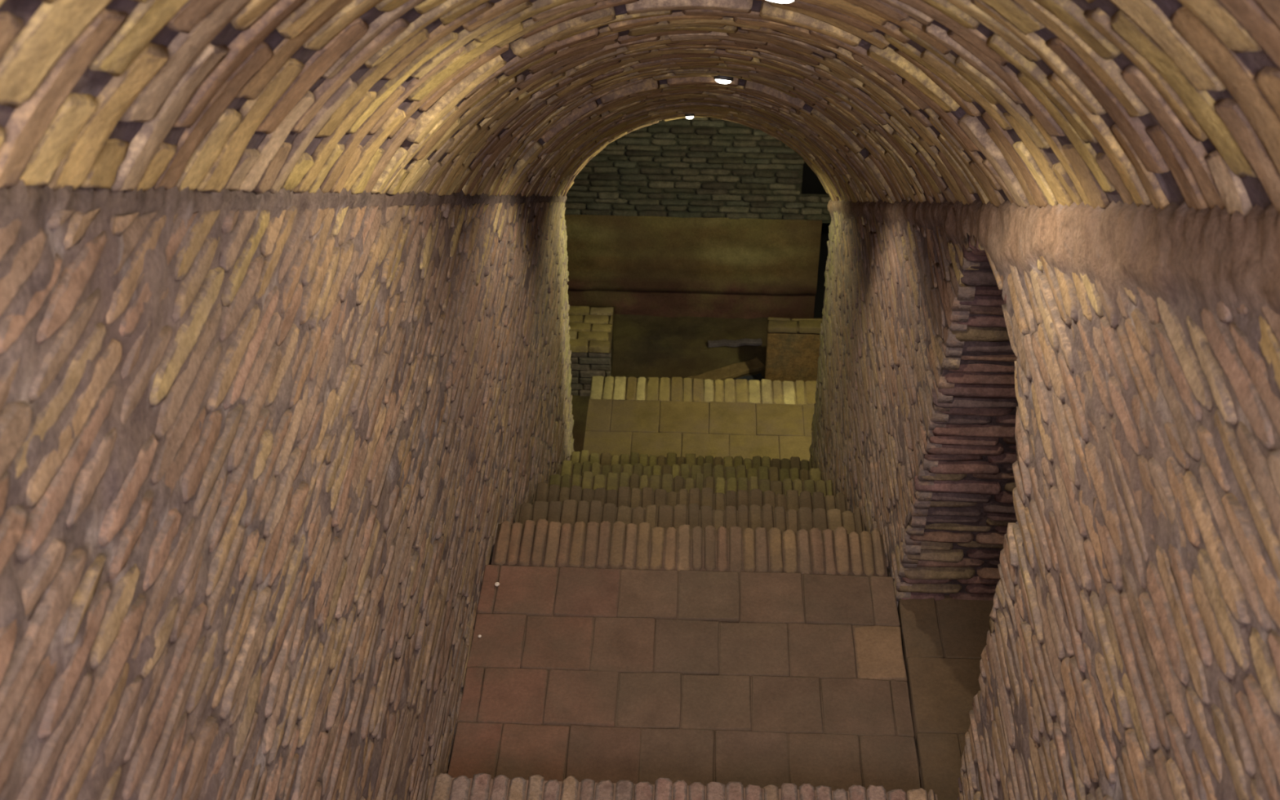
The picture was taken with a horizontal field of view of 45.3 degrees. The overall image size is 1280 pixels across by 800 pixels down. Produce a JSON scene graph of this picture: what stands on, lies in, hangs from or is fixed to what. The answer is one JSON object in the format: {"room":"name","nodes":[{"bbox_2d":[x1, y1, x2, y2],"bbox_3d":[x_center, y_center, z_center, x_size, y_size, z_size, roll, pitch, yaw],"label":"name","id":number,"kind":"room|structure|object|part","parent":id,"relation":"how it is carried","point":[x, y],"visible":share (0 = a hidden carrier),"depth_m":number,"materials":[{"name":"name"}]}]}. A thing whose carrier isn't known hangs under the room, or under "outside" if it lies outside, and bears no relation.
{"room":"underground passage","nodes":[
{"label":"underground passage","id":0,"kind":"room"},
{"bbox_2d":[0,179,574,799],"bbox_3d":[-0.552,0.327,3.569,0.060,6.087,7.933,1,37,2],"label":"wall","id":1,"kind":"structure","parent":0,"point":[264,456],"depth_m":2.30,"materials":[{"name":"brick"}]},
{"bbox_2d":[0,0,1279,216],"bbox_3d":[0.118,-0.585,2.982,1.370,4.797,8.132,1,37,2],"label":"ceiling","id":2,"kind":"structure","parent":0,"point":[1024,103],"depth_m":2.35,"materials":[{"name":"brick"}]},
{"bbox_2d":[684,113,694,119],"bbox_3d":[0.232,-1.331,7.170,0.045,0.033,0.032,1,37,2],"label":"recessed light","id":3,"kind":"object","parent":2,"relation":"in","point":[689,116],"visible":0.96,"depth_m":7.16,"materials":[{"name":"grey"}]},
{"bbox_3d":[0.232,-1.333,7.168,0.045,0.028,0.032,1,37,2],"label":"plate","id":4,"kind":"part","parent":3,"relation":"part of","materials":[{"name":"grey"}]},
{"bbox_2d":[713,75,733,84],"bbox_3d":[0.269,-1.039,4.950,0.064,0.038,0.042,1,37,2],"label":"recessed light","id":5,"kind":"object","parent":2,"relation":"in","point":[720,79],"visible":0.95,"depth_m":4.93,"materials":[{"name":"grey"}]},
{"bbox_2d":[715,79,731,84],"bbox_3d":[0.269,-1.030,4.950,0.052,0.022,0.031,1,37,2],"label":"diffuser","id":6,"kind":"object","parent":5,"relation":"attached to","point":[720,81],"depth_m":4.94,"materials":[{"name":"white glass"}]},
{"bbox_2d":[767,0,794,3],"bbox_3d":[0.241,-0.722,2.709,0.082,0.044,0.052,1,37,2],"label":"lamp","id":7,"kind":"object","parent":2,"relation":"attached to","point":[773,1],"visible":1,"depth_m":2.70,"materials":[{"name":"grey"}]},
{"bbox_2d":[571,314,820,452],"bbox_3d":[0.345,0.247,10.173,2.990,0.047,2.925,1,37,2],"label":"floor","id":8,"kind":"structure","parent":0,"point":[646,346],"depth_m":11.00,"materials":[{"name":"paint"}]},
{"bbox_2d":[568,306,614,395],"bbox_3d":[-0.475,-0.344,10.640,0.579,0.433,0.528,1,37,2],"label":"wall","id":9,"kind":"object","parent":8,"relation":"on","point":[591,331],"visible":0.38,"depth_m":10.44,"materials":[{"name":"brick"}]},
{"bbox_2d":[687,356,764,380],"bbox_3d":[0.582,-0.180,10.695,0.594,0.045,0.124,-16,40,-21],"label":"plank","id":10,"kind":"object","parent":8,"relation":"on","point":[735,370],"visible":0.62,"depth_m":10.70,"materials":[{"name":"brown wood"}]},
{"bbox_2d":[707,337,762,347],"bbox_3d":[0.679,-0.409,10.993,0.386,0.047,0.055,-3,37,-3],"label":"plank","id":11,"kind":"object","parent":8,"relation":"on","point":[753,342],"visible":1,"depth_m":10.98,"materials":[{"name":"grey wood"}]},
{"bbox_2d":[733,373,764,381],"bbox_3d":[0.681,-0.108,10.613,0.372,0.052,0.102,-14,39,-18],"label":"plank","id":12,"kind":"object","parent":8,"relation":"on","point":[759,376],"visible":0.16,"depth_m":10.65,"materials":[{"name":"grey wood"}]},
{"bbox_2d":[764,317,822,382],"bbox_3d":[1.175,-0.254,10.331,0.658,0.653,0.132,1,37,2],"label":"wall","id":13,"kind":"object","parent":8,"relation":"on","point":[793,344],"visible":0.41,"depth_m":10.22,"materials":[{"name":"stone"}]},
{"bbox_2d":[564,117,831,318],"bbox_3d":[0.452,-1.877,10.348,3.349,3.328,0.096,1,37,2],"label":"wall","id":14,"kind":"structure","parent":0,"point":[660,266],"depth_m":10.80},
{"bbox_2d":[582,399,814,461],"bbox_3d":[0.423,0.345,8.622,1.488,0.168,0.912,1,37,2],"label":"platform","id":15,"kind":"object","parent":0,"point":[657,428],"visible":0.44,"depth_m":8.73,"materials":[{"name":"tile"}]},
{"bbox_2d":[491,449,888,577],"bbox_3d":[0.212,0.545,6.557,1.268,2.010,2.685,1,37,2],"label":"staircase","id":16,"kind":"structure","parent":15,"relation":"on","point":[635,511],"depth_m":5.58,"materials":[{"name":"brick"}]},
{"bbox_2d":[447,564,993,799],"bbox_3d":[0.713,0.988,4.425,2.474,0.178,1.229,1,37,2],"label":"floor","id":17,"kind":"structure","parent":0,"point":[762,679],"depth_m":4.51,"materials":[{"name":"tile"}]},
{"bbox_2d":[427,773,937,799],"bbox_3d":[0.032,1.456,2.011,1.268,1.978,3.575,1,37,2],"label":"staircase","id":18,"kind":"structure","parent":17,"relation":"on","point":[482,786],"depth_m":3.83,"materials":[{"name":"brick"}]},
{"bbox_2d":[800,160,830,318],"bbox_3d":[1.539,-1.656,11.512,0.923,1.950,1.528,1,37,2],"label":"wall","id":19,"kind":"structure","parent":0,"point":[811,184],"depth_m":12.25,"materials":[{"name":"black stone"}]},
{"bbox_2d":[893,234,1017,791],"bbox_3d":[1.451,0.312,3.760,1.368,1.846,1.367,1,37,2],"label":"wall","id":20,"kind":"structure","parent":0,"point":[970,513],"depth_m":4.33,"materials":[{"name":"brick"}]},
{"bbox_2d":[808,199,1279,799],"bbox_3d":[0.773,0.362,3.522,0.070,6.087,7.935,1,37,2],"label":"wall","id":21,"kind":"structure","parent":0,"point":[1133,646],"depth_m":2.42,"materials":[{"name":"brick"}]},
{"bbox_3d":[0.431,0.672,8.993,1.479,0.955,1.144,1,37,2],"label":"platform","id":22,"kind":"object","parent":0,"visible":0},
{"bbox_2d":[589,376,816,405],"bbox_3d":[0.449,-0.029,9.059,1.485,0.091,0.252,1,37,2],"label":"stair step","id":23,"kind":"structure","parent":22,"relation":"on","point":[617,388],"depth_m":9.03,"materials":[{"name":"brick"}]}
]}

